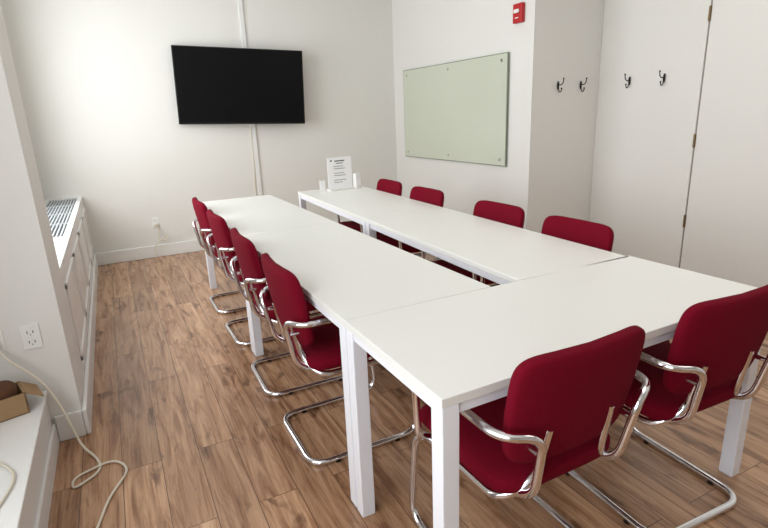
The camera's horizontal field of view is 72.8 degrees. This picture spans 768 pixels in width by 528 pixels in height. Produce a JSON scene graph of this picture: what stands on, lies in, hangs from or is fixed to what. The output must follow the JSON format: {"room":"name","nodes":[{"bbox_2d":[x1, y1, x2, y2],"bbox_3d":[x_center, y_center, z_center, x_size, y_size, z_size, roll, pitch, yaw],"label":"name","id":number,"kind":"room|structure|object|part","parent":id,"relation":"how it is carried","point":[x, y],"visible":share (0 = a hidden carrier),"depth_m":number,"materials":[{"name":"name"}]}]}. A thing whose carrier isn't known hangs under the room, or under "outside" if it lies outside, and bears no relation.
{"room":"meeting room","nodes":[
{"label":"meeting room","id":0,"kind":"room"},
{"bbox_2d":[0,330,6,353],"bbox_3d":[-1.629,0.333,2.176,0.070,0.110,0.007,-10,18,-26],"label":"wall outlet","id":1,"kind":"object","parent":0,"point":[3,349],"depth_m":2.19,"materials":[{"name":"white plastic"}]},
{"bbox_2d":[0,2,83,437],"bbox_3d":[-1.885,-0.551,2.011,0.810,2.850,0.350,-10,18,-26],"label":"wall","id":2,"kind":"structure","parent":0,"point":[32,291],"depth_m":2.20,"materials":[{"name":"white paint"}]},
{"bbox_2d":[19,323,42,349],"bbox_3d":[-1.513,0.312,2.233,0.070,0.110,0.007,-10,18,-26],"label":"wall outlet","id":3,"kind":"object","parent":2,"relation":"attached to","point":[30,334],"depth_m":2.23,"materials":[{"name":"white plastic"}]},
{"bbox_2d":[54,410,86,441],"bbox_3d":[-1.434,0.739,2.382,0.108,0.130,0.020,-10,18,-26],"label":"baseboard","id":4,"kind":"structure","parent":2,"relation":"attached to","point":[64,430],"depth_m":2.37,"materials":[{"name":"paint"}]},
{"bbox_2d":[82,254,97,433],"bbox_3d":[-2.150,0.344,3.847,0.020,0.130,3.368,-10,18,-26],"label":"baseboard","id":5,"kind":"structure","parent":2,"relation":"attached to","point":[87,402],"depth_m":3.00,"materials":[{"name":"paint"}]},
{"bbox_2d":[0,0,396,252],"bbox_3d":[-1.736,-1.605,5.624,4.550,2.850,0.150,-10,18,-26],"label":"wall","id":6,"kind":"structure","parent":0,"point":[96,82],"depth_m":5.36,"materials":[{"name":"paint"}]},
{"bbox_2d":[151,217,159,227],"bbox_3d":[-2.406,-0.437,5.484,0.070,0.110,0.007,-10,18,-26],"label":"wall outlet","id":7,"kind":"object","parent":6,"relation":"attached to","point":[155,219],"visible":1,"depth_m":5.48,"materials":[{"name":"white plastic"}]},
{"bbox_2d":[154,223,167,255],"bbox_3d":[-2.366,-0.260,5.515,0.149,0.343,0.058,-10,18,-26],"label":"power cord","id":8,"kind":"object","parent":7,"relation":"attached to","point":[155,224],"visible":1,"depth_m":5.49,"materials":[{"name":"white plastic"}]},
{"bbox_2d":[94,219,351,265],"bbox_3d":[-1.372,-0.330,6.063,3.536,0.130,0.018,-10,18,-26],"label":"baseboard","id":9,"kind":"structure","parent":6,"relation":"attached to","point":[104,258],"depth_m":5.50,"materials":[{"name":"paint"}]},
{"bbox_2d":[171,45,304,123],"bbox_3d":[-1.505,-1.869,5.495,1.338,0.804,0.122,-8,17,-20],"label":"television","id":10,"kind":"object","parent":6,"relation":"attached to","point":[214,85],"visible":1,"depth_m":5.43,"materials":[{"name":"black plastic"}]},
{"bbox_2d":[237,0,261,195],"bbox_3d":[-1.455,-1.689,5.644,0.078,2.719,0.036,-10,18,-26],"label":"cable raceway","id":11,"kind":"object","parent":6,"relation":"attached to","point":[240,6],"visible":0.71,"depth_m":5.74,"materials":[{"name":"paint"}]},
{"bbox_2d":[48,250,767,527],"bbox_3d":[0.793,0.797,2.278,5.350,0.100,9.420,-10,18,-26],"label":"floor","id":12,"kind":"structure","parent":0,"point":[177,401],"depth_m":2.23,"materials":[{"name":"brown wood"}]},
{"bbox_2d":[0,390,59,527],"bbox_3d":[-0.361,1.393,-0.266,0.500,0.262,5.846,-10,18,-26],"label":"window ledge","id":13,"kind":"object","parent":12,"relation":"on","point":[29,442],"visible":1,"depth_m":1.90,"materials":[{"name":"paint"}]},
{"bbox_2d":[0,462,14,505],"bbox_3d":[-1.274,0.727,1.641,0.200,0.027,0.618,-17,21,-40],"label":"cable","id":14,"kind":"object","parent":13,"relation":"on","point":[12,472],"visible":1,"depth_m":1.70,"materials":[{"name":"white plastic"}]},
{"bbox_2d":[0,380,43,422],"bbox_3d":[-1.541,0.541,2.119,0.240,0.139,0.140,-17,22,-42],"label":"cardboard box","id":15,"kind":"object","parent":13,"relation":"on","point":[13,399],"visible":1,"depth_m":2.10,"materials":[{"name":"brown cardboard"}]},
{"bbox_3d":[-0.139,1.434,-0.146,0.014,0.100,5.828,-10,18,-26],"label":"baseboard","id":16,"kind":"part","parent":13,"relation":"part of","materials":[{"name":"paint"}]},
{"bbox_2d":[0,351,127,527],"bbox_3d":[-1.198,0.637,1.972,0.350,0.533,0.963,-15,20,-36],"label":"extension cord","id":17,"kind":"object","parent":12,"relation":"on","point":[100,465],"visible":1,"depth_m":2.18,"materials":[{"name":"white plastic"}]},
{"bbox_2d":[45,196,93,374],"bbox_3d":[-2.393,0.044,3.863,0.318,0.716,3.016,-10,18,-26],"label":"radiator cover","id":18,"kind":"object","parent":12,"relation":"on","point":[68,221],"visible":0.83,"depth_m":3.48,"materials":[{"name":"paint"}]},
{"bbox_2d":[46,198,75,236],"bbox_3d":[-2.592,-0.382,4.096,0.230,0.013,2.000,-10,18,-26],"label":"grille","id":19,"kind":"object","parent":18,"relation":"attached to","point":[60,212],"depth_m":4.11,"materials":[{"name":"grey metal"}]},
{"bbox_3d":[-2.254,-0.025,3.895,0.022,0.420,2.880,-10,18,-26],"label":"panel moulding","id":20,"kind":"part","parent":18,"relation":"part of","materials":[{"name":"paint"}]},
{"bbox_2d":[192,197,246,313],"bbox_3d":[-1.124,-0.109,4.003,0.562,0.832,0.546,-10,18,-26],"label":"armchair","id":21,"kind":"object","parent":12,"relation":"on","point":[200,209],"visible":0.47,"depth_m":3.77,"materials":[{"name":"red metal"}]},
{"bbox_3d":[-1.331,-0.318,3.835,0.066,0.325,0.440,-21,22,-22],"label":"backrest","id":22,"kind":"part","parent":21,"relation":"part of","materials":[{"name":"red fabric"}]},
{"bbox_3d":[-1.099,-0.143,4.007,0.460,0.093,0.450,-14,19,-25],"label":"seat","id":23,"kind":"part","parent":21,"relation":"part of","materials":[{"name":"red fabric"}]},
{"bbox_3d":[-1.104,-0.011,4.040,0.526,0.622,0.455,-10,18,-26],"label":"frame","id":24,"kind":"part","parent":21,"relation":"part of","materials":[{"name":"silver metal"}]},
{"bbox_2d":[206,209,313,345],"bbox_3d":[-0.824,0.040,3.445,0.562,0.832,0.546,-11,18,-27],"label":"armchair","id":25,"kind":"object","parent":12,"relation":"on","point":[220,231],"visible":0.47,"depth_m":3.19,"materials":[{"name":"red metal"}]},
{"bbox_3d":[-1.029,-0.168,3.274,0.066,0.325,0.440,-21,22,-23],"label":"backrest","id":26,"kind":"part","parent":25,"relation":"part of","materials":[{"name":"red fabric"}]},
{"bbox_3d":[-0.799,0.006,3.450,0.460,0.093,0.450,-14,20,-26],"label":"seat","id":27,"kind":"part","parent":25,"relation":"part of","materials":[{"name":"red fabric"}]},
{"bbox_2d":[203,195,335,352],"bbox_3d":[-0.896,-0.028,3.856,0.602,0.740,1.501,-10,18,-26],"label":"conference table","id":28,"kind":"object","parent":12,"relation":"on","point":[264,213],"visible":0.34,"depth_m":3.61,"materials":[{"name":"white laminate"}]},
{"bbox_3d":[-1.473,-0.136,4.359,0.050,0.714,0.050,-10,18,-26],"label":"leg","id":29,"kind":"part","parent":28,"relation":"part of","materials":[{"name":"white metal"}]},
{"bbox_3d":[-0.802,0.195,3.121,0.050,0.714,0.050,-10,18,-26],"label":"leg","id":30,"kind":"part","parent":28,"relation":"part of","materials":[{"name":"white metal"}]},
{"bbox_2d":[230,228,342,396],"bbox_3d":[-0.492,0.205,2.829,0.562,0.832,0.546,-10,18,-25],"label":"armchair","id":31,"kind":"object","parent":12,"relation":"on","point":[251,270],"visible":0.54,"depth_m":2.61,"materials":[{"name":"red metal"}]},
{"bbox_3d":[-0.701,-0.005,2.665,0.066,0.325,0.440,-20,22,-21],"label":"backrest","id":32,"kind":"part","parent":31,"relation":"part of","materials":[{"name":"red fabric"}]},
{"bbox_3d":[-0.467,0.172,2.833,0.460,0.093,0.450,-13,19,-24],"label":"seat","id":33,"kind":"part","parent":31,"relation":"part of","materials":[{"name":"red fabric"}]},
{"bbox_2d":[260,253,414,465],"bbox_3d":[-0.201,0.350,2.289,0.562,0.832,0.546,-10,18,-26],"label":"armchair","id":34,"kind":"object","parent":12,"relation":"on","point":[316,341],"visible":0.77,"depth_m":2.07,"materials":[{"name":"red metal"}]},
{"bbox_3d":[-0.409,0.141,2.121,0.066,0.325,0.440,-21,22,-22],"label":"backrest","id":35,"kind":"part","parent":34,"relation":"part of","materials":[{"name":"red fabric"}]},
{"bbox_3d":[-0.177,0.316,2.293,0.460,0.093,0.450,-14,19,-25],"label":"seat","id":36,"kind":"part","parent":34,"relation":"part of","materials":[{"name":"red fabric"}]},
{"bbox_2d":[242,222,489,506],"bbox_3d":[-0.199,0.316,2.568,0.602,0.740,1.501,-10,18,-26],"label":"conference table","id":37,"kind":"object","parent":12,"relation":"on","point":[345,273],"visible":0.51,"depth_m":2.16,"materials":[{"name":"white laminate"}]},
{"bbox_3d":[-0.775,0.208,3.071,0.050,0.714,0.050,-10,18,-26],"label":"leg","id":38,"kind":"part","parent":37,"relation":"part of","materials":[{"name":"white metal"}]},
{"bbox_3d":[-0.212,0.001,2.477,0.581,0.032,1.480,-10,18,-26],"label":"frame","id":39,"kind":"part","parent":37,"relation":"part of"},
{"bbox_3d":[-0.105,0.538,1.834,0.050,0.714,0.050,-10,18,-26],"label":"leg","id":40,"kind":"part","parent":37,"relation":"part of","materials":[{"name":"white metal"}]},
{"bbox_2d":[337,179,401,234],"bbox_3d":[-0.145,-0.275,4.437,0.562,0.832,0.546,-10,18,-24],"label":"armchair","id":41,"kind":"object","parent":12,"relation":"on","point":[385,185],"visible":0.13,"depth_m":4.38,"materials":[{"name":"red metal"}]},
{"bbox_3d":[-0.173,-0.300,4.417,0.460,0.093,0.450,-7,16,-25],"label":"seat","id":42,"kind":"part","parent":41,"relation":"part of","materials":[{"name":"red fabric"}]},
{"bbox_3d":[0.045,-0.554,4.456,0.066,0.325,0.440,1,13,-26],"label":"backrest","id":43,"kind":"part","parent":41,"relation":"part of","materials":[{"name":"red fabric"}]},
{"bbox_2d":[298,186,442,259],"bbox_3d":[-0.159,-0.160,4.205,0.602,0.740,1.501,-10,18,-24],"label":"conference table","id":44,"kind":"object","parent":12,"relation":"on","point":[355,204],"visible":0.38,"depth_m":3.91,"materials":[{"name":"white laminate"}]},
{"bbox_3d":[-0.716,-0.275,4.729,0.050,0.714,0.050,-10,18,-24],"label":"leg","id":45,"kind":"part","parent":44,"relation":"part of","materials":[{"name":"white metal"}]},
{"bbox_2d":[320,180,325,190],"bbox_3d":[-0.544,-0.691,4.603,0.050,0.090,0.024,-12,19,-31],"label":"card","id":46,"kind":"object","parent":44,"relation":"on","point":[322,183],"visible":1,"depth_m":4.60,"materials":[{"name":"paper"}]},
{"bbox_3d":[-0.172,-0.475,4.114,0.581,0.032,1.480,-10,18,-24],"label":"frame","id":47,"kind":"part","parent":44,"relation":"part of","materials":[{"name":"white metal"}]},
{"bbox_2d":[327,156,354,190],"bbox_3d":[-0.392,-0.804,4.619,0.240,0.284,0.080,-13,19,-31],"label":"sign holder","id":48,"kind":"object","parent":44,"relation":"on","point":[339,170],"visible":1,"depth_m":4.62,"materials":[{"name":"paper"}]},
{"bbox_2d":[353,173,360,187],"bbox_3d":[-0.242,-0.753,4.701,0.060,0.130,0.042,-17,22,-42],"label":"box","id":49,"kind":"object","parent":44,"relation":"on","point":[356,176],"visible":1,"depth_m":4.68,"materials":[{"name":"white plastic"}]},
{"bbox_3d":[-0.095,0.065,3.468,0.050,0.714,0.050,-10,18,-24],"label":"leg","id":50,"kind":"part","parent":44,"relation":"part of","materials":[{"name":"white metal"}]},
{"bbox_2d":[376,186,443,256],"bbox_3d":[0.132,-0.126,3.881,0.562,0.832,0.546,-10,18,-26],"label":"armchair","id":51,"kind":"object","parent":12,"relation":"on","point":[423,194],"visible":0.16,"depth_m":3.79,"materials":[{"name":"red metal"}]},
{"bbox_3d":[0.105,-0.150,3.860,0.460,0.093,0.450,-7,17,-27],"label":"seat","id":52,"kind":"part","parent":51,"relation":"part of","materials":[{"name":"red fabric"}]},
{"bbox_3d":[0.319,-0.407,3.906,0.066,0.325,0.440,0,13,-28],"label":"backrest","id":53,"kind":"part","parent":51,"relation":"part of","materials":[{"name":"red fabric"}]},
{"bbox_2d":[421,200,524,286],"bbox_3d":[0.506,0.072,3.144,0.562,0.832,0.546,-11,18,-27],"label":"armchair","id":54,"kind":"object","parent":12,"relation":"on","point":[512,215],"visible":0.19,"depth_m":3.09,"materials":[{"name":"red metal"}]},
{"bbox_3d":[0.479,0.048,3.123,0.460,0.093,0.450,-8,17,-28],"label":"seat","id":55,"kind":"part","parent":54,"relation":"part of","materials":[{"name":"red fabric"}]},
{"bbox_3d":[0.691,-0.209,3.173,0.066,0.325,0.440,0,13,-29],"label":"backrest","id":56,"kind":"part","parent":54,"relation":"part of","materials":[{"name":"red fabric"}]},
{"bbox_2d":[365,208,624,284],"bbox_3d":[0.487,0.194,2.894,0.602,0.740,1.501,-10,18,-24],"label":"conference table","id":57,"kind":"object","parent":12,"relation":"on","point":[500,253],"visible":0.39,"depth_m":2.56,"materials":[{"name":"white laminate"}]},
{"bbox_3d":[-0.070,0.078,3.418,0.050,0.714,0.050,-10,18,-24],"label":"leg","id":58,"kind":"part","parent":57,"relation":"part of","materials":[{"name":"white metal"}]},
{"bbox_3d":[0.474,-0.121,2.802,0.581,0.032,1.480,-10,18,-24],"label":"frame","id":59,"kind":"part","parent":57,"relation":"part of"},
{"bbox_2d":[409,325,650,527],"bbox_3d":[0.401,0.529,1.583,0.546,0.832,0.562,-10,18,-26],"label":"armchair","id":60,"kind":"object","parent":12,"relation":"on","point":[558,410],"visible":0.88,"depth_m":1.32,"materials":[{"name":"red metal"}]},
{"bbox_3d":[0.397,0.625,1.627,0.455,0.622,0.526,-10,18,-26],"label":"frame","id":61,"kind":"part","parent":60,"relation":"part of","materials":[{"name":"silver metal"}]},
{"bbox_3d":[0.387,0.493,1.599,0.450,0.093,0.460,-10,21,-26],"label":"seat","id":62,"kind":"part","parent":60,"relation":"part of","materials":[{"name":"red fabric"}]},
{"bbox_3d":[0.494,0.335,1.321,0.440,0.325,0.066,-10,28,-26],"label":"backrest","id":63,"kind":"part","parent":60,"relation":"part of","materials":[{"name":"red fabric"}]},
{"bbox_2d":[480,215,613,283],"bbox_3d":[0.774,0.218,2.603,0.562,0.832,0.546,-10,18,-26],"label":"armchair","id":64,"kind":"object","parent":12,"relation":"on","point":[592,234],"visible":0.19,"depth_m":2.58,"materials":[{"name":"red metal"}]},
{"bbox_3d":[0.962,-0.063,2.629,0.066,0.325,0.440,0,13,-28],"label":"backrest","id":65,"kind":"part","parent":64,"relation":"part of","materials":[{"name":"red fabric"}]},
{"bbox_2d":[344,256,760,527],"bbox_3d":[0.618,0.493,1.842,1.357,0.740,0.570,-10,18,-26],"label":"conference table","id":66,"kind":"object","parent":12,"relation":"on","point":[458,353],"visible":0.75,"depth_m":1.65,"materials":[{"name":"white laminate"}]},
{"bbox_3d":[-0.078,0.552,1.784,0.050,0.714,0.050,-10,18,-26],"label":"leg","id":67,"kind":"part","parent":66,"relation":"part of","materials":[{"name":"white metal"}]},
{"bbox_3d":[0.160,0.670,1.342,0.050,0.714,0.050,-10,18,-26],"label":"leg","id":68,"kind":"part","parent":66,"relation":"part of","materials":[{"name":"white metal"}]},
{"bbox_3d":[0.605,0.178,1.751,1.336,0.032,0.549,-10,18,-26],"label":"frame","id":69,"kind":"part","parent":66,"relation":"part of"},
{"bbox_3d":[1.314,0.459,1.907,0.050,0.714,0.050,-10,18,-26],"label":"leg","id":70,"kind":"part","parent":66,"relation":"part of","materials":[{"name":"white metal"}]},
{"bbox_2d":[566,285,767,527],"bbox_3d":[0.967,0.425,1.860,0.546,0.832,0.562,-9,18,-23],"label":"armchair","id":71,"kind":"object","parent":12,"relation":"on","point":[709,356],"visible":0.74,"depth_m":1.59,"materials":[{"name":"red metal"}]},
{"bbox_3d":[0.964,0.522,1.905,0.455,0.622,0.526,-9,18,-23],"label":"frame","id":72,"kind":"part","parent":71,"relation":"part of","materials":[{"name":"silver metal"}]},
{"bbox_3d":[0.954,0.390,1.877,0.450,0.093,0.460,-9,21,-23],"label":"seat","id":73,"kind":"part","parent":71,"relation":"part of","materials":[{"name":"red fabric"}]},
{"bbox_3d":[1.049,0.233,1.593,0.440,0.325,0.066,-9,28,-23],"label":"backrest","id":74,"kind":"part","parent":71,"relation":"part of","materials":[{"name":"red fabric"}]},
{"bbox_2d":[392,0,604,232],"bbox_3d":[1.136,-1.730,5.646,1.000,2.850,2.404,-10,18,-26],"label":"wall","id":75,"kind":"structure","parent":0,"point":[548,170],"depth_m":4.71,"materials":[{"name":"paint"}]},
{"bbox_2d":[403,52,508,166],"bbox_3d":[0.677,-1.581,5.447,0.034,0.985,1.850,-10,18,-26],"label":"whiteboard","id":76,"kind":"object","parent":75,"relation":"attached to","point":[456,111],"visible":1,"depth_m":5.26,"materials":[{"name":"glass"}]},
{"bbox_2d":[513,2,524,23],"bbox_3d":[1.116,-2.089,4.335,0.054,0.150,0.110,-10,18,-26],"label":"fire alarm","id":77,"kind":"object","parent":75,"relation":"attached to","point":[519,8],"visible":1,"depth_m":4.31,"materials":[{"name":"red plastic"}]},
{"bbox_2d":[557,78,564,91],"bbox_3d":[1.516,-1.532,4.459,0.022,0.118,0.072,-10,18,-26],"label":"coat hook","id":78,"kind":"object","parent":75,"relation":"attached to","point":[558,84],"visible":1,"depth_m":4.48,"materials":[{"name":"metal"}]},
{"bbox_2d":[580,77,586,91],"bbox_3d":[1.755,-1.576,4.576,0.022,0.118,0.072,-10,18,-26],"label":"coat hook","id":79,"kind":"object","parent":75,"relation":"attached to","point":[581,84],"visible":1,"depth_m":4.59,"materials":[{"name":"metal"}]},
{"bbox_2d":[589,0,711,267],"bbox_3d":[2.169,-1.392,4.337,0.014,2.848,0.947,-10,18,-26],"label":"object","id":80,"kind":"structure","parent":75,"relation":"attached to","point":[645,130],"depth_m":4.35,"materials":[{"name":"paint"}]},
{"bbox_2d":[624,74,630,87],"bbox_3d":[2.057,-1.550,4.408,0.072,0.118,0.022,-10,18,-26],"label":"coat hook","id":81,"kind":"object","parent":80,"relation":"attached to","point":[629,79],"visible":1,"depth_m":4.41,"materials":[{"name":"metal"}]},
{"bbox_2d":[659,70,665,85],"bbox_3d":[2.204,-1.477,4.133,0.072,0.118,0.022,-10,18,-26],"label":"coat hook","id":82,"kind":"object","parent":80,"relation":"attached to","point":[664,75],"visible":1,"depth_m":4.14,"materials":[{"name":"metal"}]},
{"bbox_2d":[692,134,695,147],"bbox_3d":[2.394,-0.951,4.017,0.018,0.100,0.018,-10,18,-26],"label":"hinge","id":83,"kind":"object","parent":80,"relation":"attached to","point":[694,136],"visible":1,"depth_m":4.01,"materials":[{"name":"gold metal"}]},
{"bbox_2d":[708,5,711,20],"bbox_3d":[2.358,-1.814,3.767,0.018,0.100,0.018,-10,18,-26],"label":"hinge","id":84,"kind":"object","parent":80,"relation":"attached to","point":[710,7],"visible":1,"depth_m":3.76,"materials":[{"name":"gold metal"}]},
{"bbox_2d":[679,0,712,267],"bbox_3d":[2.395,-1.283,3.928,0.003,2.848,0.012,-10,18,-26],"label":"gap","id":85,"kind":"object","parent":75,"relation":"attached to","point":[712,0],"visible":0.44,"depth_m":4.00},
{"bbox_3d":[3.595,-0.734,1.858,0.150,2.850,6.816,-10,18,-26],"label":"wall door","id":86,"kind":"structure","parent":0,"visible":0},
{"bbox_2d":[680,0,767,287],"bbox_3d":[2.610,-1.175,3.519,0.012,2.830,0.935,-10,18,-26],"label":"leaf","id":87,"kind":"object","parent":86,"relation":"attached to","point":[726,232],"visible":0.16,"depth_m":3.77,"materials":[{"name":"paint"}]}
]}

